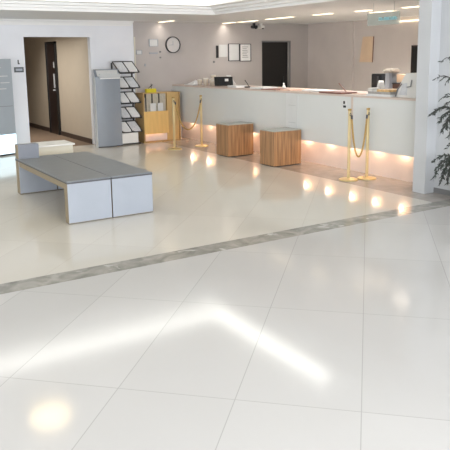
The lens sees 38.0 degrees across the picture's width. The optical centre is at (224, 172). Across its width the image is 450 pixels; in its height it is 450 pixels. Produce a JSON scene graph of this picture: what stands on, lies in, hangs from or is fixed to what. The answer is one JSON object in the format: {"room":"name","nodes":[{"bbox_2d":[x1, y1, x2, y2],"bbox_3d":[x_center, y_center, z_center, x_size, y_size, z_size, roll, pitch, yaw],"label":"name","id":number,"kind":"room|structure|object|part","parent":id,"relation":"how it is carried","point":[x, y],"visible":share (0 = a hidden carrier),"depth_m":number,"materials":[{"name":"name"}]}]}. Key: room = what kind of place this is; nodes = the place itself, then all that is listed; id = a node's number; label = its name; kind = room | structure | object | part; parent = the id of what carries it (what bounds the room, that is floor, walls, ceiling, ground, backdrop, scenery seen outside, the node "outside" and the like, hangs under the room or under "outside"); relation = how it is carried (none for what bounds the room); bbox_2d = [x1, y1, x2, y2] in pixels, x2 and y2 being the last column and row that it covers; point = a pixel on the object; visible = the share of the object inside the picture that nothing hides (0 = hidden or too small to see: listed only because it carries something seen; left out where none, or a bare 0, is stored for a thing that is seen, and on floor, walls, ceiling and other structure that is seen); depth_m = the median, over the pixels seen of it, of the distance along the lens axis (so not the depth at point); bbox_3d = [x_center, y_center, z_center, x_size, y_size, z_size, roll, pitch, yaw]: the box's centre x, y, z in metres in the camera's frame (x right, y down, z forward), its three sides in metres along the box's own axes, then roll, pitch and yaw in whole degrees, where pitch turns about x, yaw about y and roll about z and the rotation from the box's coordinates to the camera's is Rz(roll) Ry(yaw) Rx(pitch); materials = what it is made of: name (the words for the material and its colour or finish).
{"room":"lobby","nodes":[
{"label":"lobby","id":0,"kind":"room"},
{"bbox_2d":[23,37,91,138],"bbox_3d":[-4.394,-2.144,15.324,0.120,2.200,7.130,-7,12,-31],"label":"wall","id":1,"kind":"structure","parent":0,"point":[72,52],"depth_m":13.51,"materials":[{"name":"beige paint"}]},
{"bbox_2d":[44,41,60,134],"bbox_3d":[-3.727,-1.823,14.115,0.080,1.970,0.650,-7,12,-31],"label":"door","id":2,"kind":"structure","parent":1,"relation":"in","point":[50,47],"depth_m":14.08,"materials":[{"name":"brown wood"}]},
{"bbox_2d":[29,122,92,143],"bbox_3d":[-4.438,-1.098,15.472,0.020,0.090,7.130,-7,12,-31],"label":"baseboard","id":3,"kind":"structure","parent":1,"relation":"attached to","point":[77,137],"depth_m":13.64,"materials":[{"name":"brown wood"}]},
{"bbox_2d":[0,21,307,143],"bbox_3d":[-4.710,-1.402,10.907,15.700,2.290,0.120,-7,12,-31],"label":"wall","id":4,"kind":"structure","parent":0,"point":[194,59],"depth_m":12.92,"materials":[{"name":"paint"}]},
{"bbox_2d":[14,67,23,71],"bbox_3d":[-3.610,-1.806,11.460,0.165,0.090,0.014,-7,12,-31],"label":"wall sign","id":5,"kind":"object","parent":4,"relation":"attached to","point":[16,69],"visible":1,"depth_m":11.46,"materials":[{"name":"grey"}]},
{"bbox_2d":[0,19,133,25],"bbox_3d":[-6.530,-2.233,9.446,11.270,0.090,0.150,-7,12,-31],"label":"trim","id":6,"kind":"structure","parent":4,"relation":"attached to","point":[2,21],"depth_m":11.69,"materials":[{"name":"white paint"}]},
{"bbox_2d":[133,37,136,92],"bbox_3d":[-1.722,-1.615,12.690,0.025,2.000,0.020,-7,12,-31],"label":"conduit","id":7,"kind":"object","parent":4,"relation":"attached to","point":[133,37],"visible":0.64,"depth_m":12.58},
{"bbox_2d":[149,39,157,45],"bbox_3d":[-1.393,-2.534,12.743,0.190,0.140,0.025,-7,12,-31],"label":"paper","id":8,"kind":"object","parent":4,"relation":"attached to","point":[152,42],"visible":1,"depth_m":12.74,"materials":[{"name":"white paper"}]},
{"bbox_2d":[165,37,180,52],"bbox_3d":[-1.032,-2.537,12.961,0.320,0.320,0.045,-7,12,-31],"label":"wall clock","id":9,"kind":"object","parent":4,"relation":"attached to","point":[172,44],"visible":1,"depth_m":12.96,"materials":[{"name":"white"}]},
{"bbox_2d":[216,46,218,57],"bbox_3d":[-0.160,-2.505,13.536,0.050,0.250,0.020,-7,12,-31],"label":"wall panel","id":10,"kind":"object","parent":4,"relation":"attached to","point":[217,49],"visible":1,"depth_m":13.53,"materials":[{"name":"black"}]},
{"bbox_2d":[219,45,226,56],"bbox_3d":[-0.038,-2.541,13.618,0.200,0.250,0.008,-7,12,-31],"label":"paper notice","id":11,"kind":"object","parent":4,"relation":"attached to","point":[222,48],"visible":1,"depth_m":13.61,"materials":[{"name":"white paper"}]},
{"bbox_2d":[228,44,239,60],"bbox_3d":[0.186,-2.533,13.750,0.275,0.360,0.025,-7,12,-31],"label":"picture frame","id":12,"kind":"object","parent":4,"relation":"attached to","point":[233,49],"visible":1,"depth_m":13.75,"materials":[{"name":"grey paper"}]},
{"bbox_2d":[240,44,250,60],"bbox_3d":[0.432,-2.556,13.902,0.285,0.365,0.025,-7,12,-31],"label":"picture frame","id":13,"kind":"object","parent":4,"relation":"attached to","point":[245,49],"visible":1,"depth_m":13.90,"materials":[{"name":"grey paper"}]},
{"bbox_2d":[262,41,290,86],"bbox_3d":[1.117,-1.943,14.501,0.770,1.930,0.105,-7,12,-31],"label":"door","id":14,"kind":"structure","parent":4,"relation":"in","point":[274,53],"depth_m":14.44,"materials":[{"name":"wood"}]},
{"bbox_2d":[0,0,418,23],"bbox_3d":[-0.230,-1.420,3.729,15.800,0.120,16.870,-7,12,-31],"label":"ceiling","id":15,"kind":"structure","parent":0,"point":[343,10],"depth_m":10.85,"materials":[{"name":"paint"}]},
{"bbox_2d":[0,0,338,14],"bbox_3d":[-1.296,-1.029,1.588,11.680,0.170,14.320,-7,12,-31],"label":"trim","id":16,"kind":"structure","parent":15,"relation":"attached to","point":[217,7],"depth_m":9.51,"materials":[{"name":"white paint"}]},
{"bbox_2d":[265,16,294,19],"bbox_3d":[0.995,-2.830,11.961,0.120,0.014,0.790,-7,12,-31],"label":"recessed light","id":17,"kind":"object","parent":15,"relation":"in","point":[288,16],"visible":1,"depth_m":11.87,"materials":[{"name":"beige plastic"}]},
{"bbox_2d":[368,10,398,12],"bbox_3d":[2.564,-2.613,10.608,0.120,0.014,0.560,-7,12,-31],"label":"recessed light","id":18,"kind":"object","parent":15,"relation":"in","point":[388,10],"visible":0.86,"depth_m":10.53,"materials":[{"name":"beige plastic"}]},
{"bbox_2d":[373,1,396,20],"bbox_3d":[2.123,-2.136,8.772,0.016,0.300,0.590,-7,12,-31],"label":"hanging sign","id":19,"kind":"object","parent":15,"relation":"hanging from","point":[385,18],"visible":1,"depth_m":8.71,"materials":[{"name":"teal plastic"}]},
{"bbox_2d":[0,126,449,449],"bbox_3d":[-1.583,0.381,7.438,17.000,0.100,24.000,-7,12,-31],"label":"floor","id":20,"kind":"structure","parent":0,"point":[255,306],"depth_m":4.18,"materials":[{"name":"tile"}]},
{"bbox_2d":[0,59,16,156],"bbox_3d":[-3.919,-1.053,10.792,0.074,1.620,0.950,7,13,39],"label":"information board","id":21,"kind":"object","parent":20,"relation":"on","point":[8,140],"visible":0.93,"depth_m":11.03,"materials":[{"name":"white metal"}]},
{"bbox_3d":[-3.910,-0.445,10.900,0.074,0.325,0.950,7,13,39],"label":"lit panel","id":22,"kind":"part","parent":21,"relation":"part of","materials":[{"name":"white plastic"}]},
{"bbox_2d":[20,140,74,155],"bbox_3d":[-2.417,-0.163,8.911,0.640,0.480,0.440,-7,12,-31],"label":"bench","id":23,"kind":"object","parent":20,"relation":"on","point":[59,146],"visible":0.3,"depth_m":8.77,"materials":[{"name":"white plastic"}]},
{"bbox_3d":[-2.420,-0.389,8.871,0.640,0.020,0.440,-7,12,-31],"label":"lid","id":24,"kind":"part","parent":23,"relation":"part of","materials":[{"name":"white plastic"}]},
{"bbox_2d":[15,143,111,224],"bbox_3d":[-1.844,0.058,7.274,0.455,0.600,1.902,-7,12,-31],"label":"bench","id":25,"kind":"object","parent":20,"relation":"on","point":[87,192],"visible":1,"depth_m":6.68,"materials":[{"name":"grey"}]},
{"bbox_3d":[-2.312,0.028,8.027,0.449,0.397,0.131,-7,12,-31],"label":"leg","id":26,"kind":"part","parent":25,"relation":"part of","materials":[{"name":"grey laminate"}]},
{"bbox_3d":[-1.847,-0.064,7.254,0.455,0.013,1.898,-7,12,-31],"label":"seat","id":27,"kind":"part","parent":25,"relation":"part of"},
{"bbox_3d":[-1.367,0.278,6.543,0.449,0.397,0.096,-7,12,-31],"label":"leg","id":28,"kind":"part","parent":25,"relation":"part of","materials":[{"name":"grey laminate"}]},
{"bbox_2d":[53,151,152,217],"bbox_3d":[-1.453,0.093,7.529,0.453,0.430,1.902,-7,12,-31],"label":"bench","id":29,"kind":"object","parent":20,"relation":"on","point":[131,186],"visible":0.69,"depth_m":6.80,"materials":[{"name":"grey"}]},
{"bbox_3d":[-1.457,-0.112,7.494,0.453,0.013,1.898,-7,12,-31],"label":"seat","id":30,"kind":"part","parent":29,"relation":"part of","materials":[{"name":"grey fabric"}]},
{"bbox_3d":[-0.976,0.229,6.784,0.447,0.397,0.096,-7,12,-31],"label":"leg","id":31,"kind":"part","parent":29,"relation":"part of","materials":[{"name":"grey laminate"}]},
{"bbox_2d":[93,69,122,147],"bbox_3d":[-2.118,-1.173,11.917,0.476,1.410,0.175,-7,12,-31],"label":"stand","id":32,"kind":"object","parent":20,"relation":"on","point":[106,82],"visible":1,"depth_m":11.88,"materials":[{"name":"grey metal"}]},
{"bbox_3d":[-2.145,-1.803,11.839,0.470,0.140,0.100,-7,12,-31],"label":"plate","id":33,"kind":"part","parent":32,"relation":"part of","materials":[{"name":"white metal"}]},
{"bbox_2d":[99,73,119,78],"bbox_3d":[-2.073,-1.737,11.773,0.400,0.090,0.045,-7,12,-31],"label":"clear tray","id":34,"kind":"object","parent":32,"relation":"on","point":[101,75],"depth_m":11.78,"materials":[{"name":"white plastic"}]},
{"bbox_2d":[111,61,142,143],"bbox_3d":[-1.834,-1.315,12.295,0.498,1.550,0.295,-7,12,-31],"label":"brochure rack","id":35,"kind":"object","parent":20,"relation":"on","point":[127,137],"visible":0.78,"depth_m":12.28,"materials":[{"name":"metal"}]},
{"bbox_2d":[114,62,127,71],"bbox_3d":[-1.929,-1.958,12.126,0.225,0.186,0.121,-7,12,-31],"label":"brochure","id":36,"kind":"object","parent":35,"relation":"in","point":[119,65],"visible":1,"depth_m":12.13,"materials":[{"name":"grey paper"}]},
{"bbox_2d":[120,78,128,87],"bbox_3d":[-1.920,-1.676,12.167,0.225,0.186,0.121,-7,12,-31],"label":"brochure","id":37,"kind":"object","parent":35,"relation":"in","point":[123,84],"visible":0.77,"depth_m":12.18,"materials":[{"name":"white paper"}]},
{"bbox_2d":[121,93,128,102],"bbox_3d":[-1.910,-1.399,12.208,0.225,0.186,0.121,-7,12,-31],"label":"brochure","id":38,"kind":"object","parent":35,"relation":"in","point":[124,99],"visible":0.77,"depth_m":12.22,"materials":[{"name":"white paper"}]},
{"bbox_2d":[121,108,129,117],"bbox_3d":[-1.901,-1.122,12.248,0.225,0.186,0.121,-7,12,-31],"label":"brochure","id":39,"kind":"object","parent":35,"relation":"in","point":[124,113],"visible":0.85,"depth_m":12.26,"materials":[{"name":"grey paper"}]},
{"bbox_2d":[112,61,138,73],"bbox_3d":[-1.858,-1.966,12.203,0.498,0.234,0.191,-7,12,-31],"label":"shelf","id":40,"kind":"object","parent":35,"relation":"attached to","point":[128,72],"depth_m":12.18,"materials":[{"name":"metal"}]},
{"bbox_2d":[122,122,130,131],"bbox_3d":[-1.891,-0.860,12.286,0.225,0.186,0.121,-7,12,-31],"label":"brochure","id":41,"kind":"object","parent":35,"relation":"in","point":[125,127],"visible":0.85,"depth_m":12.30,"materials":[{"name":"white paper"}]},
{"bbox_2d":[120,76,139,88],"bbox_3d":[-1.849,-1.684,12.245,0.498,0.234,0.191,-7,12,-31],"label":"shelf","id":42,"kind":"object","parent":35,"relation":"attached to","point":[129,87],"depth_m":12.26,"materials":[{"name":"metal"}]},
{"bbox_2d":[124,62,136,71],"bbox_3d":[-1.762,-1.979,12.229,0.225,0.186,0.121,-7,12,-31],"label":"brochure","id":43,"kind":"object","parent":35,"relation":"in","point":[130,65],"visible":1,"depth_m":12.23,"materials":[{"name":"white paper"}]},
{"bbox_2d":[120,91,140,104],"bbox_3d":[-1.839,-1.407,12.285,0.498,0.234,0.191,-7,12,-31],"label":"shelf","id":44,"kind":"object","parent":35,"relation":"attached to","point":[132,103],"depth_m":12.30,"materials":[{"name":"metal"}]},
{"bbox_2d":[125,77,137,86],"bbox_3d":[-1.752,-1.697,12.270,0.225,0.186,0.121,-7,12,-31],"label":"brochure","id":45,"kind":"object","parent":35,"relation":"in","point":[130,80],"visible":1,"depth_m":12.28,"materials":[{"name":"grey paper"}]},
{"bbox_2d":[121,106,141,119],"bbox_3d":[-1.830,-1.130,12.326,0.498,0.234,0.191,-7,12,-31],"label":"shelf","id":46,"kind":"object","parent":35,"relation":"attached to","point":[131,117],"depth_m":12.33,"materials":[{"name":"metal"}]},
{"bbox_2d":[126,92,138,101],"bbox_3d":[-1.743,-1.420,12.311,0.225,0.186,0.121,-7,12,-31],"label":"brochure","id":47,"kind":"object","parent":35,"relation":"in","point":[131,95],"visible":1,"depth_m":12.32,"materials":[{"name":"white paper"}]},
{"bbox_2d":[122,120,142,132],"bbox_3d":[-1.821,-0.868,12.364,0.498,0.234,0.191,-7,12,-31],"label":"shelf","id":48,"kind":"object","parent":35,"relation":"attached to","point":[128,120],"depth_m":12.35,"materials":[{"name":"metal"}]},
{"bbox_2d":[126,107,139,116],"bbox_3d":[-1.734,-1.143,12.351,0.225,0.186,0.121,-7,12,-31],"label":"brochure","id":49,"kind":"object","parent":35,"relation":"in","point":[132,110],"visible":1,"depth_m":12.35,"materials":[{"name":"white paper"}]},
{"bbox_2d":[127,121,140,130],"bbox_3d":[-1.724,-0.880,12.389,0.225,0.186,0.121,-7,12,-31],"label":"brochure","id":50,"kind":"object","parent":35,"relation":"in","point":[132,124],"visible":1,"depth_m":12.39,"materials":[{"name":"grey paper"}]},
{"bbox_2d":[135,91,180,142],"bbox_3d":[-1.302,-1.093,12.729,0.783,0.945,0.410,-7,12,-31],"label":"shelf","id":51,"kind":"object","parent":20,"relation":"on","point":[157,126],"visible":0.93,"depth_m":12.58,"materials":[{"name":"brown wood"}]},
{"bbox_3d":[-1.630,-1.069,12.536,0.022,0.915,0.390,-7,12,-31],"label":"panel","id":52,"kind":"part","parent":51,"relation":"part of","materials":[{"name":"brown wood"}]},
{"bbox_2d":[146,94,151,111],"bbox_3d":[-1.450,-1.146,12.477,0.115,0.708,0.012,-7,12,-31],"label":"leaflet","id":53,"kind":"object","parent":51,"relation":"in","point":[148,96],"visible":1,"depth_m":12.43,"materials":[{"name":"beige paper"}]},
{"bbox_2d":[145,84,155,92],"bbox_3d":[-1.428,-1.624,12.541,0.210,0.170,0.080,-7,12,-31],"label":"tray","id":54,"kind":"object","parent":51,"relation":"on","point":[152,90],"visible":1,"depth_m":12.52,"materials":[{"name":"plastic"}]},
{"bbox_2d":[150,103,155,110],"bbox_3d":[-1.367,-1.060,12.490,0.120,0.533,0.012,-7,12,-31],"label":"leaflet","id":55,"kind":"object","parent":51,"relation":"in","point":[152,105],"visible":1,"depth_m":12.45,"materials":[{"name":"white paper"}]},
{"bbox_2d":[153,94,157,110],"bbox_3d":[-1.331,-1.161,12.550,0.125,0.708,0.012,-7,12,-31],"label":"leaflet","id":56,"kind":"object","parent":51,"relation":"in","point":[155,96],"visible":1,"depth_m":12.51,"materials":[{"name":"beige paper"}]},
{"bbox_3d":[-1.336,-0.696,12.627,0.491,0.140,0.015,-7,12,-31],"label":"kick panel","id":57,"kind":"part","parent":51,"relation":"part of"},
{"bbox_3d":[-1.335,-0.971,12.548,0.513,0.430,0.110,-7,12,-31],"label":"panel","id":58,"kind":"part","parent":51,"relation":"part of","materials":[{"name":"brown wood"}]},
{"bbox_2d":[158,103,162,110],"bbox_3d":[-1.236,-1.077,12.571,0.110,0.533,0.012,-7,12,-31],"label":"leaflet","id":59,"kind":"object","parent":51,"relation":"in","point":[160,105],"visible":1,"depth_m":12.53,"materials":[{"name":"white paper"}]},
{"bbox_2d":[159,93,165,110],"bbox_3d":[-1.204,-1.176,12.628,0.135,0.708,0.012,-7,12,-31],"label":"leaflet","id":60,"kind":"object","parent":51,"relation":"in","point":[161,95],"visible":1,"depth_m":12.59,"materials":[{"name":"beige paper"}]},
{"bbox_3d":[-1.008,-1.114,12.739,0.270,0.915,0.020,-7,12,-31],"label":"panel","id":61,"kind":"part","parent":51,"relation":"part of","materials":[{"name":"brown wood"}]},
{"bbox_3d":[-0.985,-1.149,12.933,0.022,0.915,0.390,-7,12,-31],"label":"panel","id":62,"kind":"part","parent":51,"relation":"part of","materials":[{"name":"brown wood"}]},
{"bbox_2d":[168,97,181,149],"bbox_3d":[-0.899,-0.874,11.519,0.250,0.925,0.250,-7,12,-31],"label":"stanchion","id":63,"kind":"object","parent":20,"relation":"on","point":[174,147],"visible":1,"depth_m":11.51,"materials":[{"name":"gold metal"}]},
{"bbox_2d":[174,100,200,129],"bbox_3d":[-0.653,-1.022,11.657,0.578,0.525,0.028,-8,13,-37],"label":"rope","id":64,"kind":"object","parent":63,"relation":"hanging from","point":[200,100],"visible":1,"depth_m":11.71,"materials":[{"name":"brown metal"}]},
{"bbox_2d":[195,95,208,146],"bbox_3d":[-0.432,-0.944,11.877,0.250,0.925,0.250,-7,12,-31],"label":"stanchion","id":65,"kind":"object","parent":20,"relation":"on","point":[200,96],"visible":1,"depth_m":11.88,"materials":[{"name":"gold metal"}]},
{"bbox_2d":[216,121,253,156],"bbox_3d":[0.163,-0.559,10.788,0.500,0.530,0.360,-7,12,-31],"label":"wooden stool","id":66,"kind":"object","parent":20,"relation":"on","point":[233,139],"visible":1,"depth_m":10.64,"materials":[{"name":"brown wood"}]},
{"bbox_2d":[260,127,300,166],"bbox_3d":[0.829,-0.391,9.779,0.500,0.530,0.360,-7,12,-31],"label":"wooden stool","id":67,"kind":"object","parent":20,"relation":"on","point":[281,146],"visible":1,"depth_m":9.64,"materials":[{"name":"wood"}]},
{"bbox_2d":[172,83,415,181],"bbox_3d":[0.987,-0.831,10.704,0.784,1.070,6.420,-7,12,-31],"label":"reception desk","id":68,"kind":"object","parent":20,"relation":"on","point":[322,119],"depth_m":9.40,"materials":[{"name":"laminate"}]},
{"bbox_2d":[184,80,203,84],"bbox_3d":[-0.584,-1.767,12.762,0.300,0.100,0.330,-7,12,-31],"label":"pile","id":69,"kind":"object","parent":68,"relation":"on","point":[194,82],"visible":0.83,"depth_m":12.66,"materials":[{"name":"white paper"}]},
{"bbox_2d":[214,75,235,85],"bbox_3d":[0.006,-1.694,12.015,0.425,0.200,0.104,1,10,8],"label":"computer monitor","id":70,"kind":"object","parent":68,"relation":"on","point":[219,81],"visible":0.83,"depth_m":12.01,"materials":[{"name":"black plastic"}]},
{"bbox_2d":[227,85,246,87],"bbox_3d":[0.210,-1.513,11.448,0.220,0.035,0.280,-7,12,-31],"label":"paper stack","id":71,"kind":"object","parent":68,"relation":"on","point":[230,86],"visible":1,"depth_m":11.37,"materials":[{"name":"white paper"}]},
{"bbox_2d":[250,86,277,88],"bbox_3d":[0.643,-1.409,10.843,0.300,0.030,0.380,-7,12,-31],"label":"paper sheet","id":72,"kind":"object","parent":68,"relation":"on","point":[258,87],"visible":0.93,"depth_m":10.74,"materials":[{"name":"white paper"}]},
{"bbox_2d":[261,88,286,89],"bbox_3d":[0.838,-1.341,10.494,0.350,0.012,0.410,-7,12,-31],"label":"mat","id":73,"kind":"object","parent":68,"relation":"on","point":[268,88],"visible":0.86,"depth_m":10.56,"materials":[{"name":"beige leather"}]},
{"bbox_2d":[286,93,297,127],"bbox_3d":[1.012,-0.868,9.906,0.006,0.660,0.290,-7,12,-31],"label":"panel","id":74,"kind":"object","parent":68,"relation":"attached to","point":[291,99],"visible":0.88,"depth_m":9.89,"materials":[{"name":"grey"}]},
{"bbox_2d":[280,88,304,90],"bbox_3d":[1.053,-1.297,10.201,0.300,0.020,0.240,-7,12,-31],"label":"paper","id":75,"kind":"object","parent":68,"relation":"on","point":[294,89],"visible":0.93,"depth_m":10.10,"materials":[{"name":"white paper"}]},
{"bbox_2d":[172,83,415,98],"bbox_3d":[0.981,-1.348,10.614,0.780,0.020,6.420,-7,12,-31],"label":"countertop","id":76,"kind":"structure","parent":68,"relation":"on","point":[208,85],"depth_m":10.38,"materials":[{"name":"white stone"}]},
{"bbox_2d":[302,89,340,91],"bbox_3d":[1.438,-1.228,9.781,0.300,0.020,0.550,-7,12,-31],"label":"white form","id":77,"kind":"object","parent":68,"relation":"on","point":[308,90],"visible":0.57,"depth_m":9.71,"materials":[{"name":"paper"}]},
{"bbox_2d":[319,83,356,93],"bbox_3d":[1.595,-1.199,9.245,0.300,0.146,0.480,-7,12,-31],"label":"leather folder","id":78,"kind":"object","parent":68,"relation":"on","point":[344,91],"visible":0.94,"depth_m":9.15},
{"bbox_2d":[368,88,379,90],"bbox_3d":[1.977,-1.082,8.697,0.150,0.095,0.075,-7,12,-31],"label":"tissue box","id":79,"kind":"object","parent":68,"relation":"on","point":[369,89],"visible":0.44,"depth_m":8.65,"materials":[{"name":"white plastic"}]},
{"bbox_2d":[366,93,394,96],"bbox_3d":[2.082,-1.008,8.456,0.280,0.030,0.430,-7,12,-31],"label":"magazine","id":80,"kind":"object","parent":68,"relation":"on","point":[367,94],"visible":0.57,"depth_m":8.35,"materials":[{"name":"white paper"}]},
{"bbox_2d":[368,91,395,94],"bbox_3d":[2.087,-1.037,8.442,0.280,0.032,0.390,-7,12,-31],"label":"magazine","id":81,"kind":"object","parent":80,"relation":"on","point":[369,92],"visible":0.64,"depth_m":8.31,"materials":[{"name":"white paper"}]},
{"bbox_2d":[377,89,396,91],"bbox_3d":[2.123,-1.056,8.379,0.280,0.028,0.210,-7,12,-31],"label":"magazine","id":82,"kind":"object","parent":81,"relation":"on","point":[378,90],"visible":0.79,"depth_m":8.30,"materials":[{"name":"paper"}]},
{"bbox_2d":[395,73,416,97],"bbox_3d":[2.316,-1.084,8.095,0.243,0.300,0.360,-7,12,-31],"label":"terminal","id":83,"kind":"object","parent":68,"relation":"on","point":[407,88],"visible":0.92,"depth_m":8.02,"materials":[{"name":"plastic"}]},
{"bbox_2d":[339,109,357,181],"bbox_3d":[1.599,-0.363,8.430,0.250,0.925,0.250,-7,12,-31],"label":"stanchion","id":84,"kind":"object","parent":20,"relation":"on","point":[348,178],"visible":1,"depth_m":8.43,"materials":[{"name":"gold metal"}]},
{"bbox_2d":[351,115,367,157],"bbox_3d":[1.729,-0.471,8.441,0.247,0.554,0.028,-4,10,-16],"label":"rope","id":85,"kind":"object","parent":84,"relation":"hanging from","point":[351,115],"visible":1,"depth_m":8.44,"materials":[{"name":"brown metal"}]},
{"bbox_2d":[357,108,375,179],"bbox_3d":[1.852,-0.381,8.505,0.250,0.925,0.250,-7,12,-31],"label":"stanchion","id":86,"kind":"object","parent":20,"relation":"on","point":[366,177],"visible":1,"depth_m":8.50,"materials":[{"name":"gold metal"}]},
{"bbox_2d":[429,56,449,186],"bbox_3d":[2.447,-0.577,6.768,0.568,1.900,0.958,-2,10,-7],"label":"potted tree","id":87,"kind":"object","parent":20,"relation":"on","point":[445,171],"visible":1,"depth_m":7.13,"materials":[{"name":"green plant"}]},
{"bbox_3d":[2.680,-0.759,10.352,0.700,1.000,1.050,-7,12,-31],"label":"table","id":88,"kind":"object","parent":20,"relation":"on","visible":0},
{"bbox_2d":[371,73,384,87],"bbox_3d":[2.509,-1.436,10.465,0.290,0.300,0.210,-7,12,-31],"label":"coffee machine","id":89,"kind":"object","parent":88,"relation":"on","point":[380,76],"visible":0.37,"depth_m":10.38,"materials":[{"name":"black"}]},
{"bbox_2d":[377,69,399,88],"bbox_3d":[2.546,-1.433,10.228,0.355,0.375,0.195,-7,12,-31],"label":"server","id":90,"kind":"object","parent":88,"relation":"on","point":[390,74],"visible":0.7,"depth_m":10.20,"materials":[{"name":"white plastic"}]},
{"bbox_2d":[383,69,399,72],"bbox_3d":[2.604,-1.594,10.232,0.220,0.060,0.185,-7,12,-31],"label":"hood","id":91,"kind":"object","parent":90,"relation":"attached to","point":[385,70],"depth_m":10.16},
{"bbox_2d":[392,82,400,88],"bbox_3d":[2.773,-1.314,10.138,0.260,0.165,0.260,-7,12,-31],"label":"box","id":92,"kind":"object","parent":88,"relation":"on","point":[395,85],"visible":0.17,"depth_m":10.12,"materials":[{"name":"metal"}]},
{"bbox_2d":[397,74,404,82],"bbox_3d":[2.775,-1.459,10.115,0.160,0.130,0.170,-7,12,-31],"label":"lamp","id":93,"kind":"object","parent":92,"relation":"on","point":[400,77],"visible":0.29,"depth_m":10.08,"materials":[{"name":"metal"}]},
{"bbox_2d":[308,16,418,90],"bbox_3d":[4.113,-1.647,11.547,0.160,2.290,8.370,-7,12,-31],"label":"wall","id":94,"kind":"structure","parent":0,"point":[334,49],"depth_m":13.58,"materials":[{"name":"paint"}]},
{"bbox_2d":[359,36,373,61],"bbox_3d":[2.878,-2.503,13.287,0.016,0.515,0.410,-7,12,-31],"label":"poster","id":95,"kind":"object","parent":94,"relation":"attached to","point":[366,55],"visible":1,"depth_m":13.27,"materials":[{"name":"brown wood"}]},
{"bbox_2d":[411,45,417,72],"bbox_3d":[3.645,-1.481,12.169,0.020,1.760,0.520,-7,12,-31],"label":"door","id":96,"kind":"structure","parent":94,"relation":"in","point":[414,48],"depth_m":12.21,"materials":[{"name":"black wood"}]},
{"bbox_2d":[412,0,441,193],"bbox_3d":[2.676,-0.948,7.725,1.010,2.290,0.180,-7,12,-31],"label":"wall pillar","id":97,"kind":"structure","parent":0,"point":[429,26],"depth_m":7.44,"materials":[{"name":"white paint"},{"name":"plaster"}]},
{"bbox_2d":[434,0,449,189],"bbox_3d":[5.466,-0.464,3.447,0.850,2.750,10.070,-7,12,-31],"label":"wall","id":98,"kind":"structure","parent":0,"point":[442,141],"depth_m":7.40,"materials":[{"name":"white paint"},{"name":"plaster"}]},
{"bbox_2d":[433,187,449,195],"bbox_3d":[5.123,0.905,3.458,0.008,0.060,10.070,-7,12,-31],"label":"baseboard","id":99,"kind":"structure","parent":98,"relation":"attached to","point":[435,190],"depth_m":7.56,"materials":[{"name":"grey stone"}]},
{"bbox_3d":[-1.332,-1.305,1.400,11.480,0.080,14.120,-7,12,-31],"label":"ceiling","id":100,"kind":"structure","parent":0,"visible":0},
{"bbox_2d":[171,0,215,1],"bbox_3d":[-1.290,-1.227,1.559,11.700,0.290,14.320,-7,12,-31],"label":"trim","id":101,"kind":"structure","parent":100,"relation":"attached to","point":[171,0],"depth_m":10.21,"materials":[{"name":"white paint"}]}
]}

